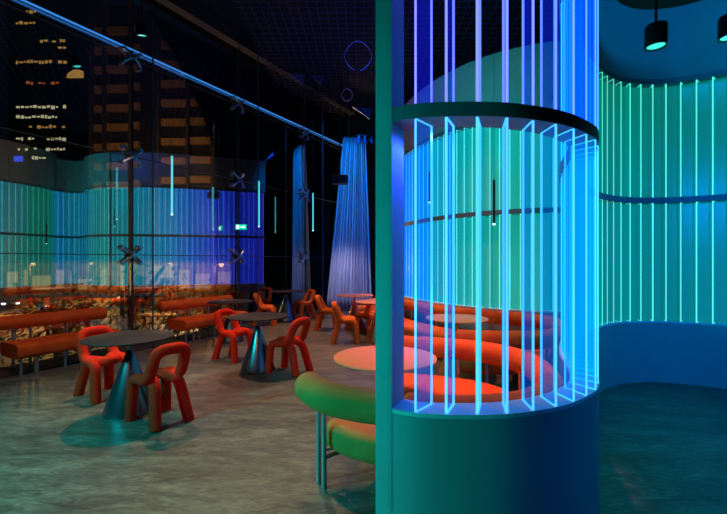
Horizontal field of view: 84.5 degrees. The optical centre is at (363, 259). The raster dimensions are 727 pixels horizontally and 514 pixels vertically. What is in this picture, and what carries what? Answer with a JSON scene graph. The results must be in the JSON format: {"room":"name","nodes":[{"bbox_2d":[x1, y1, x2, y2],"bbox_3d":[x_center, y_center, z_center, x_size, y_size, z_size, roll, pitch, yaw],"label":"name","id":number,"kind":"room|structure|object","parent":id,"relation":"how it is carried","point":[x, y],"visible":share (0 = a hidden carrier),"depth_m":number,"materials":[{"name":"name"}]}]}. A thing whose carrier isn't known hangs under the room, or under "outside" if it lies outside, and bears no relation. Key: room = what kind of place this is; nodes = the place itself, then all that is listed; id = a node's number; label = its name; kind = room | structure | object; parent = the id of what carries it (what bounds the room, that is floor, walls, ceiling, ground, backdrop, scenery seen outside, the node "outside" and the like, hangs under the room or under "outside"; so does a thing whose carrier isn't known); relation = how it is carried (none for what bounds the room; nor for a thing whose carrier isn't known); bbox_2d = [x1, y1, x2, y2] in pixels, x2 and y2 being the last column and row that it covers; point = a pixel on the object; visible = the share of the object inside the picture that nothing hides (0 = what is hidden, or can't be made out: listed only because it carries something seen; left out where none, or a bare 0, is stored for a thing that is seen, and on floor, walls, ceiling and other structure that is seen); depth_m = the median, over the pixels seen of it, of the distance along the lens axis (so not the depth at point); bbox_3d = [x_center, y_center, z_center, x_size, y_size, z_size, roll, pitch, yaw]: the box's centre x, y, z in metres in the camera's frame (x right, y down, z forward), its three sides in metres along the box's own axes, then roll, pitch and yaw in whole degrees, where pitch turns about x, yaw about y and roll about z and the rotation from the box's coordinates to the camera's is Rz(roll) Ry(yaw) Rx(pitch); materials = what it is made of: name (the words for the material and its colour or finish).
{"room":"entertainment venue","nodes":[
{"label":"entertainment venue","id":0,"kind":"room"},
{"bbox_2d":[0,298,199,316],"bbox_3d":[-22.000,5.390,45.951,76.000,0.180,19.098,0,0,0],"label":"pavement","id":1,"kind":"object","parent":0,"point":[46,300],"visible":0.06,"depth_m":51.09,"materials":[{"name":"stone"}]},
{"bbox_2d":[0,296,209,366],"bbox_3d":[-80.108,5.630,70.000,219.785,0.300,180.000,0,0,0],"label":"ground","id":2,"kind":"structure","parent":0,"point":[8,362],"depth_m":36.24,"materials":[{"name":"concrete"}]},
{"bbox_2d":[0,295,22,308],"bbox_3d":[-40.422,4.768,46.000,1.800,1.414,4.360,0,0,-38],"label":"car","id":3,"kind":"object","parent":2,"relation":"on","point":[7,298],"visible":0.85,"depth_m":44.78,"materials":[{"name":"blue paint"}]},
{"bbox_2d":[29,262,34,312],"bbox_3d":[-32.894,2.827,39.675,1.234,5.306,0.220,0,0,34],"label":"street lamp","id":4,"kind":"object","parent":2,"relation":"on","point":[31,262],"visible":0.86,"depth_m":39.94,"materials":[{"name":"black metal"}]},
{"bbox_2d":[0,259,104,364],"bbox_3d":[-13.148,2.722,17.004,3.874,5.555,3.861,0,0,0],"label":"street tree","id":5,"kind":"object","parent":2,"relation":"on","point":[55,328],"visible":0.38,"depth_m":16.62,"materials":[{"name":"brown plant"}]},
{"bbox_2d":[29,304,79,313],"bbox_3d":[-27.315,4.768,36.000,4.360,1.414,1.800,0,0,-9],"label":"car","id":6,"kind":"object","parent":2,"relation":"on","point":[48,309],"visible":0.09,"depth_m":35.23,"materials":[{"name":"brown paint"}]},
{"bbox_2d":[8,0,101,259],"bbox_3d":[-87.350,-37.020,117.825,20.825,85.000,16.350,0,0,0],"label":"office tower","id":7,"kind":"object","parent":2,"relation":"on","point":[48,63],"visible":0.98,"depth_m":109.99,"materials":[{"name":"black glass"}]},
{"bbox_2d":[87,262,92,303],"bbox_3d":[-33.982,2.827,49.675,1.234,5.306,0.220,0,0,34],"label":"street lamp","id":8,"kind":"object","parent":2,"relation":"on","point":[89,262],"visible":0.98,"depth_m":49.95,"materials":[{"name":"black metal"}]},
{"bbox_2d":[0,306,197,342],"bbox_3d":[-16.700,5.470,34.552,57.000,0.020,25.077,0,0,0],"label":"road marking","id":9,"kind":"object","parent":2,"relation":"on","point":[191,331],"visible":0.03,"depth_m":30.54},
{"bbox_2d":[0,260,216,295],"bbox_3d":[-38.025,2.780,62.850,60.000,5.400,6.300,0,0,0],"label":"building","id":10,"kind":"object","parent":2,"relation":"on","point":[56,273],"visible":0.6,"depth_m":60.83,"materials":[{"name":"stone"}]},
{"bbox_2d":[60,252,190,353],"bbox_3d":[-8.166,2.616,14.005,3.870,5.779,3.877,0,0,0],"label":"street tree","id":11,"kind":"object","parent":2,"relation":"on","point":[139,291],"visible":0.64,"depth_m":13.83,"materials":[{"name":"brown plant"}]},
{"bbox_2d":[112,293,148,305],"bbox_3d":[-28.236,4.768,49.000,1.800,1.414,4.360,0,0,21],"label":"car","id":12,"kind":"object","parent":2,"relation":"on","point":[118,298],"visible":0.12,"depth_m":47.76,"materials":[{"name":"red paint"}]},
{"bbox_2d":[88,0,216,259],"bbox_3d":[-37.887,-20.520,76.750,22.750,52.000,10.500,0,0,0],"label":"building","id":13,"kind":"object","parent":2,"relation":"on","point":[190,230],"visible":0.47,"depth_m":73.00,"materials":[{"name":"black glass"}]},
{"bbox_2d":[165,262,172,299],"bbox_3d":[-20.282,2.827,41.675,1.234,5.306,0.220,0,0,34],"label":"street lamp","id":14,"kind":"object","parent":2,"relation":"on","point":[169,262],"visible":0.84,"depth_m":41.95,"materials":[{"name":"black metal"}]},
{"bbox_2d":[162,273,215,333],"bbox_3d":[-6.902,3.011,18.003,3.891,4.959,3.864,0,0,0],"label":"street tree","id":15,"kind":"object","parent":2,"relation":"on","point":[203,294],"visible":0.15,"depth_m":17.48,"materials":[{"name":"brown plant"}]},
{"bbox_2d":[214,264,216,295],"bbox_3d":[-12.909,2.827,35.675,1.234,5.306,0.220,0,0,34],"label":"street lamp","id":16,"kind":"object","parent":2,"relation":"on","point":[216,264],"visible":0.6,"depth_m":35.95,"materials":[{"name":"black metal"}]},
{"bbox_2d":[303,184,303,312],"bbox_3d":[-4.550,-3.520,29.700,5.395,18.000,4.600,0,0,0],"label":"building","id":17,"kind":"object","parent":2,"relation":"on","point":[303,184],"visible":0.02,"depth_m":28.00,"materials":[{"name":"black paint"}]},
{"bbox_2d":[0,310,318,377],"bbox_3d":[-5.023,1.474,4.780,0.600,0.012,19.320,0,0,30],"label":"trim","id":18,"kind":"structure","parent":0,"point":[6,371],"depth_m":6.35,"materials":[{"name":"black paint"}]},
{"bbox_2d":[120,0,236,347],"bbox_3d":[-3.257,-1.795,7.829,0.666,6.550,2.601,0,0,30],"label":"window","id":19,"kind":"structure","parent":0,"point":[177,42],"depth_m":8.41,"materials":[{"name":"grey"}]},
{"bbox_2d":[231,29,303,323],"bbox_3d":[-2.047,-1.795,9.918,0.666,6.550,2.601,0,0,30],"label":"window","id":20,"kind":"structure","parent":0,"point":[270,148],"depth_m":9.98,"materials":[{"name":"grey"}]},
{"bbox_2d":[350,109,375,304],"bbox_3d":[3.770,-1.795,13.400,8.460,6.550,0.200,0,0,0],"label":"wall","id":21,"kind":"structure","parent":0,"point":[362,121],"depth_m":13.30,"materials":[{"name":"black paint"}]},
{"bbox_2d":[300,77,348,312],"bbox_3d":[-0.837,-1.795,12.008,0.666,6.550,2.601,0,0,30],"label":"window","id":22,"kind":"structure","parent":21,"relation":"in","point":[321,154],"depth_m":11.82,"materials":[{"name":"grey"}]},
{"bbox_2d":[0,311,726,513],"bbox_3d":[-1.070,1.630,4.940,18.140,0.300,16.720,0,0,0],"label":"floor","id":23,"kind":"structure","parent":0,"point":[249,445],"depth_m":3.17,"materials":[{"name":"stone"}]},
{"bbox_2d":[0,307,121,375],"bbox_3d":[-4.343,1.115,5.661,0.656,0.730,1.568,0,0,30],"label":"bench","id":24,"kind":"object","parent":23,"relation":"on","point":[30,347],"visible":0.8,"depth_m":5.46,"materials":[{"name":"orange fabric"}]},
{"bbox_2d":[0,0,129,254],"bbox_3d":[-4.467,-1.795,5.739,0.666,6.550,2.601,0,0,30],"label":"window","id":25,"kind":"structure","parent":23,"relation":"on","point":[126,3],"depth_m":6.28,"materials":[{"name":"grey"}]},
{"bbox_2d":[21,0,341,144],"bbox_3d":[-5.257,-3.680,4.915,0.032,0.032,19.090,0,0,30],"label":"light strip","id":26,"kind":"object","parent":25,"relation":"attached to","point":[25,1],"visible":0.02,"depth_m":7.29,"materials":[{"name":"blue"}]},
{"bbox_2d":[73,325,124,404],"bbox_3d":[-2.854,1.119,4.389,0.533,0.748,0.430,0,0,34],"label":"chair","id":27,"kind":"object","parent":23,"relation":"on","point":[92,365],"visible":0.83,"depth_m":4.32,"materials":[{"name":"red fabric"}]},
{"bbox_2d":[80,330,174,419],"bbox_3d":[-2.290,1.115,3.920,0.800,0.730,0.800,0,0,0],"label":"pedestal table","id":28,"kind":"object","parent":23,"relation":"on","point":[114,409],"visible":0.88,"depth_m":3.82,"materials":[{"name":"silver"}]},
{"bbox_2d":[124,342,194,432],"bbox_3d":[-1.886,1.119,3.710,0.533,0.748,0.430,0,0,36],"label":"chair","id":29,"kind":"object","parent":23,"relation":"on","point":[159,392],"visible":1,"depth_m":3.65,"materials":[{"name":"red fabric"}]},
{"bbox_2d":[157,295,247,342],"bbox_3d":[-3.083,1.115,7.836,0.655,0.730,1.672,0,0,30],"label":"bench","id":30,"kind":"object","parent":23,"relation":"on","point":[186,323],"visible":0.84,"depth_m":7.48,"materials":[{"name":"orange fabric"}]},
{"bbox_2d":[207,299,252,343],"bbox_3d":[-2.420,1.115,7.300,0.800,0.730,0.800,0,0,0],"label":"pedestal table","id":31,"kind":"object","parent":23,"relation":"on","point":[227,324],"visible":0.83,"depth_m":7.19,"materials":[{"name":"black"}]},
{"bbox_2d":[212,308,252,363],"bbox_3d":[-1.954,1.119,6.009,0.533,0.748,0.430,0,0,31],"label":"chair","id":32,"kind":"object","parent":23,"relation":"on","point":[238,331],"visible":0.94,"depth_m":5.93,"materials":[{"name":"red fabric"}]},
{"bbox_2d":[227,312,287,374],"bbox_3d":[-1.420,1.115,5.380,0.800,0.730,0.800,0,0,0],"label":"pedestal table","id":33,"kind":"object","parent":23,"relation":"on","point":[254,360],"visible":0.98,"depth_m":5.26,"materials":[{"name":"silver"}]},
{"bbox_2d":[252,293,276,325],"bbox_3d":[-2.257,1.119,9.148,0.533,0.748,0.430,0,0,-6],"label":"chair","id":34,"kind":"object","parent":23,"relation":"on","point":[262,306],"visible":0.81,"depth_m":8.97,"materials":[{"name":"orange fabric"}]},
{"bbox_2d":[269,290,301,321],"bbox_3d":[-1.880,1.115,9.700,0.800,0.730,0.800,0,0,0],"label":"pedestal table","id":35,"kind":"object","parent":23,"relation":"on","point":[285,308],"visible":0.94,"depth_m":9.59,"materials":[{"name":"silver"}]},
{"bbox_2d":[265,317,312,377],"bbox_3d":[-0.980,1.119,5.302,0.533,0.748,0.430,0,0,28],"label":"chair","id":36,"kind":"object","parent":23,"relation":"on","point":[287,343],"visible":0.99,"depth_m":5.21,"materials":[{"name":"red fabric"}]},
{"bbox_2d":[292,289,316,318],"bbox_3d":[-1.487,1.119,10.111,0.533,0.748,0.430,0,0,-41],"label":"chair","id":37,"kind":"object","parent":23,"relation":"on","point":[304,302],"visible":0.98,"depth_m":10.07,"materials":[{"name":"orange fabric"}]},
{"bbox_2d":[313,295,340,330],"bbox_3d":[-0.777,1.119,8.552,0.533,0.748,0.430,0,0,6],"label":"chair","id":38,"kind":"object","parent":23,"relation":"on","point":[323,309],"visible":0.79,"depth_m":8.39,"materials":[{"name":"orange fabric"}]},
{"bbox_2d":[294,372,375,489],"bbox_3d":[-0.090,1.115,2.626,0.731,0.730,0.723,0,0,16],"label":"bench","id":39,"kind":"object","parent":23,"relation":"on","point":[351,434],"visible":0.67,"depth_m":2.47,"materials":[{"name":"fabric"}]},
{"bbox_2d":[330,301,359,343],"bbox_3d":[-0.327,1.119,7.270,0.533,0.748,0.430,0,0,0],"label":"chair","id":40,"kind":"object","parent":23,"relation":"on","point":[341,319],"visible":1,"depth_m":7.09,"materials":[{"name":"orange fabric"}]},
{"bbox_2d":[336,293,372,330],"bbox_3d":[-0.190,1.115,8.570,0.800,0.730,0.800,0,0,0],"label":"pedestal table","id":41,"kind":"object","parent":23,"relation":"on","point":[354,310],"visible":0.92,"depth_m":8.46,"materials":[{"name":"orange paint"}]},
{"bbox_2d":[356,299,375,343],"bbox_3d":[0.255,1.115,7.300,0.800,0.730,0.800,0,0,0],"label":"pedestal table","id":42,"kind":"object","parent":23,"relation":"on","point":[371,335],"visible":0.33,"depth_m":7.19,"materials":[{"name":"orange paint"}]},
{"bbox_2d":[356,298,375,332],"bbox_3d":[0.139,1.119,8.036,0.430,0.748,0.533,0,0,-30],"label":"chair","id":43,"kind":"object","parent":23,"relation":"on","point":[366,313],"visible":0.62,"depth_m":7.84,"materials":[{"name":"orange fabric"}]},
{"bbox_2d":[334,346,436,371],"bbox_3d":[0.167,1.115,3.120,0.800,0.730,0.800,0,0,0],"label":"pedestal table","id":44,"kind":"object","parent":23,"relation":"on","point":[363,358],"visible":0.33,"depth_m":3.05,"materials":[{"name":"orange"}]},
{"bbox_2d":[425,314,488,378],"bbox_3d":[1.210,1.115,5.200,0.800,0.730,0.800,0,0,0],"label":"pedestal table","id":45,"kind":"object","parent":23,"relation":"on","point":[459,318],"visible":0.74,"depth_m":5.10,"materials":[{"name":"orange paint"}]},
{"bbox_2d":[357,298,563,384],"bbox_3d":[1.293,1.115,6.943,1.884,0.730,5.675,0,0,-12],"label":"curved sofa","id":46,"kind":"object","parent":23,"relation":"on","point":[495,317],"visible":0.38,"depth_m":4.90,"materials":[{"name":"orange fabric"}]},
{"bbox_2d":[404,335,563,402],"bbox_3d":[0.825,1.115,3.090,1.236,0.730,1.950,0,0,0],"label":"curved sofa","id":47,"kind":"object","parent":23,"relation":"on","point":[491,353],"visible":0.27,"depth_m":3.37,"materials":[{"name":"orange fabric"}]},
{"bbox_2d":[194,0,562,107],"bbox_3d":[-1.070,-5.220,4.940,18.140,0.300,16.720,0,0,0],"label":"ceiling","id":48,"kind":"structure","parent":0,"point":[226,10],"depth_m":8.84,"materials":[{"name":"black"}]},
{"bbox_2d":[135,0,146,36],"bbox_3d":[-3.433,-4.262,6.180,0.150,1.617,0.185,0,0,0],"label":"pendant light","id":49,"kind":"object","parent":48,"relation":"in","point":[141,31],"visible":1,"depth_m":6.14,"materials":[{"name":"black metal"}]},
{"bbox_2d":[171,156,172,214],"bbox_3d":[-3.256,-2.917,6.800,0.034,4.305,0.034,0,0,0],"label":"pendant","id":50,"kind":"object","parent":48,"relation":"hanging from","point":[171,156],"visible":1,"depth_m":6.79,"materials":[{"name":"grey"}]},
{"bbox_2d":[235,224,246,229],"bbox_3d":[-2.695,-2.869,8.796,0.240,4.402,0.042,0,0,0],"label":"exit light","id":51,"kind":"object","parent":48,"relation":"hanging from","point":[237,226],"visible":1,"depth_m":8.78,"materials":[{"name":"green plastic"}]},
{"bbox_2d":[156,0,355,114],"bbox_3d":[-5.127,-4.900,4.840,0.200,0.300,19.089,0,0,30],"label":"trim","id":52,"kind":"structure","parent":48,"relation":"attached to","point":[191,10],"depth_m":8.68,"materials":[{"name":"brown metal"}]},
{"bbox_2d":[258,181,259,226],"bbox_3d":[-2.273,-2.894,8.700,0.034,4.352,0.034,0,0,0],"label":"pendant","id":53,"kind":"object","parent":48,"relation":"hanging from","point":[258,181],"visible":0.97,"depth_m":8.69,"materials":[{"name":"grey"}]},
{"bbox_2d":[288,73,304,84],"bbox_3d":[-1.603,-4.616,9.535,0.400,0.908,0.070,0,0,0],"label":"panel","id":54,"kind":"object","parent":48,"relation":"hanging from","point":[299,77],"visible":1,"depth_m":9.52,"materials":[{"name":"blue"}]},
{"bbox_2d":[312,193,313,230],"bbox_3d":[-1.326,-2.916,10.500,0.034,4.309,0.034,0,0,0],"label":"pendant","id":55,"kind":"object","parent":48,"relation":"hanging from","point":[312,193],"visible":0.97,"depth_m":10.49,"materials":[{"name":"grey"}]},
{"bbox_2d":[310,74,322,84],"bbox_3d":[-1.188,-4.718,10.035,0.320,0.705,0.070,0,0,0],"label":"panel","id":56,"kind":"object","parent":48,"relation":"hanging from","point":[319,81],"visible":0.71,"depth_m":10.01,"materials":[{"name":"blue"}]},
{"bbox_2d":[341,88,352,101],"bbox_3d":[-0.371,-4.322,9.000,0.278,1.495,0.099,0,0,0],"label":"cable loop","id":57,"kind":"object","parent":48,"relation":"hanging from","point":[345,88],"visible":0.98,"depth_m":8.98,"materials":[{"name":"blue"}]},
{"bbox_2d":[326,85,375,310],"bbox_3d":[-0.370,-1.797,11.606,1.440,6.546,0.204,0,0,0],"label":"curtain","id":58,"kind":"object","parent":48,"relation":"hanging from","point":[350,267],"visible":0.9,"depth_m":11.60,"materials":[{"name":"blue fabric"}]},
{"bbox_2d":[344,40,371,70],"bbox_3d":[-0.096,-4.197,7.000,0.498,1.746,0.099,0,0,0],"label":"cable loop","id":59,"kind":"object","parent":48,"relation":"hanging from","point":[358,40],"visible":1,"depth_m":6.99,"materials":[{"name":"blue"}]},
{"bbox_2d":[353,107,371,118],"bbox_3d":[-0.035,-4.157,9.235,0.440,1.826,0.070,0,0,0],"label":"panel","id":60,"kind":"object","parent":48,"relation":"hanging from","point":[366,112],"visible":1,"depth_m":9.21,"materials":[{"name":"blue"}]},
{"bbox_2d":[357,118,375,143],"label":"track light","id":61,"kind":"object","parent":48,"relation":"hanging from","point":[365,140],"depth_m":10.78,"materials":[{"name":"black metal"}]},
{"bbox_2d":[233,0,561,112],"bbox_3d":[1.600,-4.805,8.100,7.800,0.530,8.600,0,0,0],"label":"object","id":62,"kind":"structure","parent":48,"relation":"hanging from","point":[277,1],"depth_m":8.35,"materials":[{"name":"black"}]},
{"bbox_2d":[332,58,347,184],"bbox_3d":[-0.529,-3.123,8.988,0.360,2.835,0.285,0,0,0],"label":"projector","id":63,"kind":"object","parent":62,"relation":"hanging from","point":[339,179],"visible":1,"depth_m":8.99,"materials":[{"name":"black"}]},
{"bbox_2d":[428,0,429,202],"bbox_3d":[1.089,-3.005,6.600,0.034,4.130,0.034,0,0,0],"label":"pendant","id":64,"kind":"object","parent":48,"relation":"hanging from","point":[429,0],"visible":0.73,"depth_m":6.60,"materials":[{"name":"black metal"}]},
{"bbox_2d":[493,180,494,224],"bbox_3d":[1.631,-2.754,5.000,0.034,4.632,0.034,0,0,0],"label":"pendant","id":65,"kind":"object","parent":48,"relation":"hanging from","point":[493,180],"visible":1,"depth_m":4.99,"materials":[{"name":"black metal"}]},
{"bbox_2d":[617,0,700,9],"bbox_3d":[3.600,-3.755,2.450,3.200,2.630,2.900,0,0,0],"label":"ceiling","id":66,"kind":"structure","parent":48,"relation":"hanging from","point":[636,4],"depth_m":3.81,"materials":[{"name":"black"}]},
{"bbox_2d":[644,0,667,51],"bbox_3d":[2.596,-2.165,3.550,0.170,0.550,0.170,0,0,0],"label":"pendant light","id":67,"kind":"object","parent":66,"relation":"in","point":[656,32],"visible":1,"depth_m":3.51,"materials":[{"name":"black metal"}]},
{"bbox_2d":[717,14,726,42],"bbox_3d":[3.253,-2.205,3.550,0.170,0.470,0.170,0,0,0],"label":"pendant light","id":68,"kind":"object","parent":66,"relation":"in","point":[722,21],"visible":1,"depth_m":3.55,"materials":[{"name":"black metal"}]},
{"bbox_2d":[392,297,726,513],"bbox_3d":[1.374,1.120,6.646,5.819,0.720,8.327,0,0,-22],"label":"wall","id":69,"kind":"structure","parent":0,"point":[546,463],"depth_m":1.99,"materials":[{"name":"paint"}]},
{"bbox_2d":[376,0,403,513],"bbox_3d":[0.150,-1.795,2.080,0.096,6.550,0.169,0,0,37],"label":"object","id":70,"kind":"structure","parent":69,"relation":"attached to","point":[389,13],"depth_m":2.02,"materials":[{"name":"paint"}]},
{"bbox_2d":[404,108,563,312],"bbox_3d":[1.567,-0.715,7.655,1.223,2.950,6.485,0,0,-30],"label":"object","id":71,"kind":"structure","parent":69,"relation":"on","point":[465,137],"depth_m":6.30,"materials":[{"name":"blue"}]},
{"bbox_2d":[392,0,726,418],"bbox_3d":[2.546,-0.715,3.681,5.819,2.950,1.950,0,0,-22],"label":"screen","id":72,"kind":"object","parent":69,"relation":"on","point":[643,166],"visible":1,"depth_m":4.46,"materials":[{"name":"blue"}]},
{"bbox_2d":[404,0,726,151],"bbox_3d":[2.499,-2.730,7.246,6.144,1.080,7.055,0,0,0],"label":"ceiling","id":73,"kind":"structure","parent":0,"point":[693,48],"depth_m":4.83,"materials":[{"name":"paint"}]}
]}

